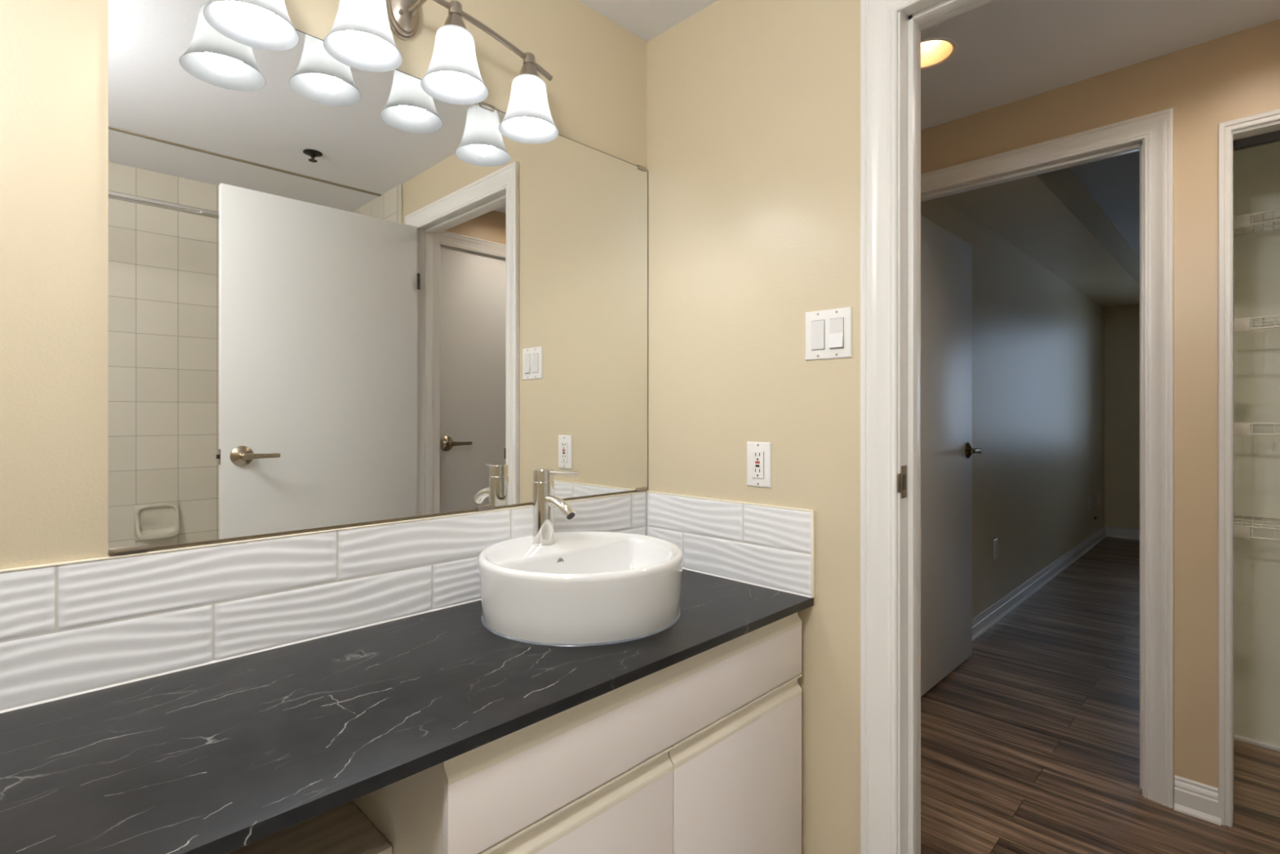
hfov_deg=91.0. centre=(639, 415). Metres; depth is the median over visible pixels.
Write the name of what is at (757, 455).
receptacle
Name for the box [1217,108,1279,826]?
trim
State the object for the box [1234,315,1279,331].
wire shelf
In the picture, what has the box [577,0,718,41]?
ceiling
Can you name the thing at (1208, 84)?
wall
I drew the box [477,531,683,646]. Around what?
vessel sink
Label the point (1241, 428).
wire shelf
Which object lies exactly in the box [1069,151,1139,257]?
ceiling
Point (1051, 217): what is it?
ceiling
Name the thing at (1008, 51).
ceiling
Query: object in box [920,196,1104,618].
wall
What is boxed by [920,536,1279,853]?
floor
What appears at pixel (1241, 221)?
wire shelf
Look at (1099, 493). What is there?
wall outlet
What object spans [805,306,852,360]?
light switch
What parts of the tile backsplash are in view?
edge trim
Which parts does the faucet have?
spout, lever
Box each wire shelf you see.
[1234,208,1279,238]
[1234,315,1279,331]
[1234,420,1279,435]
[1234,512,1279,541]
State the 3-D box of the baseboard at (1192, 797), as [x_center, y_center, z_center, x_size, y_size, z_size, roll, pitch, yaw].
[1.644,1.133,1.854,0.104,0.095,0.024,0,0,45]
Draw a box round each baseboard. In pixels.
[972,526,1106,640]
[1105,526,1139,539]
[1173,774,1221,825]
[1234,733,1279,751]
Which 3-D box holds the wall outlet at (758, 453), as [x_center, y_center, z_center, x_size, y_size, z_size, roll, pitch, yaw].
[0.296,0.122,1.574,0.071,0.112,0.008,0,0,45]
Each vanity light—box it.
[203,0,299,50]
[323,0,427,72]
[420,0,559,143]
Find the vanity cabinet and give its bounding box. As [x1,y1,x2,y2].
[351,612,801,853]
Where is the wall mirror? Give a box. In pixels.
[107,0,648,555]
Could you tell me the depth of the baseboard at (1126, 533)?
6.06 m
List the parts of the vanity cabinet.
edge moulding, cabinet door, edge moulding, edge moulding, cabinet door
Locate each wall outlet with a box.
[746,441,771,488]
[993,537,997,559]
[1088,496,1090,510]
[1097,493,1099,506]
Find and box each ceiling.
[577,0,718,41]
[920,0,1279,130]
[942,167,1139,307]
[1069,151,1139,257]
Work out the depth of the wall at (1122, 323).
6.07 m
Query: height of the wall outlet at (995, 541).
0.114 m
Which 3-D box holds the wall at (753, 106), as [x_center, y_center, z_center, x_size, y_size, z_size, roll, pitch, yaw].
[0.345,-0.070,1.613,4.000,2.500,0.114,0,0,45]
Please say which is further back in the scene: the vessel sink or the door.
the door
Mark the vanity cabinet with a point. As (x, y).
(701, 753)
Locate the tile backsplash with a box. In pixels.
[0,490,815,713]
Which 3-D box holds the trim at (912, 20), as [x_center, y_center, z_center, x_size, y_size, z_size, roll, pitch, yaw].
[0.850,0.150,1.105,0.776,2.060,0.126,0,0,45]
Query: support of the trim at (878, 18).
attached to the wall at (753, 106)
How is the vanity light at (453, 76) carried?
attached to the wall at (54, 53)
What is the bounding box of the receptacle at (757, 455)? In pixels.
[751,450,763,478]
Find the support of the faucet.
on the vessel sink
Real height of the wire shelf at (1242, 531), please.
0.054 m
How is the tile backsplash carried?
attached to the wall at (54, 53)
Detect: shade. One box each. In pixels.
[203,0,299,50]
[323,0,402,72]
[420,0,488,105]
[498,52,559,143]
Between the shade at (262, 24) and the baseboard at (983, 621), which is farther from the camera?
the baseboard at (983, 621)
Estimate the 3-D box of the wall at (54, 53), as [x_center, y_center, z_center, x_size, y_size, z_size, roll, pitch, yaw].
[-0.657,-0.070,1.254,0.120,2.500,2.034,0,0,45]
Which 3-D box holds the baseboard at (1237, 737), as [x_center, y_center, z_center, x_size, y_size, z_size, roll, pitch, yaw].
[2.357,1.172,2.109,0.555,0.016,0.011,0,0,45]
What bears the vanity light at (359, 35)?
attached to the wall at (54, 53)
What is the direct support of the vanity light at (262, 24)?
attached to the wall at (54, 53)
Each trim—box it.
[860,0,924,853]
[897,0,993,853]
[920,107,1173,808]
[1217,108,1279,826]
[1233,130,1279,151]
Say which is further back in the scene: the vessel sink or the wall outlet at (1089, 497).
the wall outlet at (1089, 497)
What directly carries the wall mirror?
attached to the wall at (54, 53)
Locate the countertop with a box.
[0,568,813,853]
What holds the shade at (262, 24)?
attached to the vanity light at (262, 24)
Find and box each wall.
[0,0,646,569]
[646,0,860,853]
[920,18,1279,787]
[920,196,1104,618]
[1104,304,1139,529]
[1234,141,1279,745]
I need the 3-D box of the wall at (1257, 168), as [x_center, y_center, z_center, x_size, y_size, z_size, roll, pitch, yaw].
[2.199,-0.070,1.948,0.755,2.500,0.662,0,0,45]
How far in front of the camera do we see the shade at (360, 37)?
1.16 m
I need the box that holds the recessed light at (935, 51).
[920,37,957,70]
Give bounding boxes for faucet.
[532,468,580,545]
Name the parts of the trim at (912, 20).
strike plate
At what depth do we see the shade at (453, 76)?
1.28 m
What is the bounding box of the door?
[920,215,982,696]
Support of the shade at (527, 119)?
attached to the vanity light at (453, 76)
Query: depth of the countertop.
0.87 m
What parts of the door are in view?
handle, lever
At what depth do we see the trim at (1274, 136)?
1.82 m
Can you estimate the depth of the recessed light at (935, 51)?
1.96 m

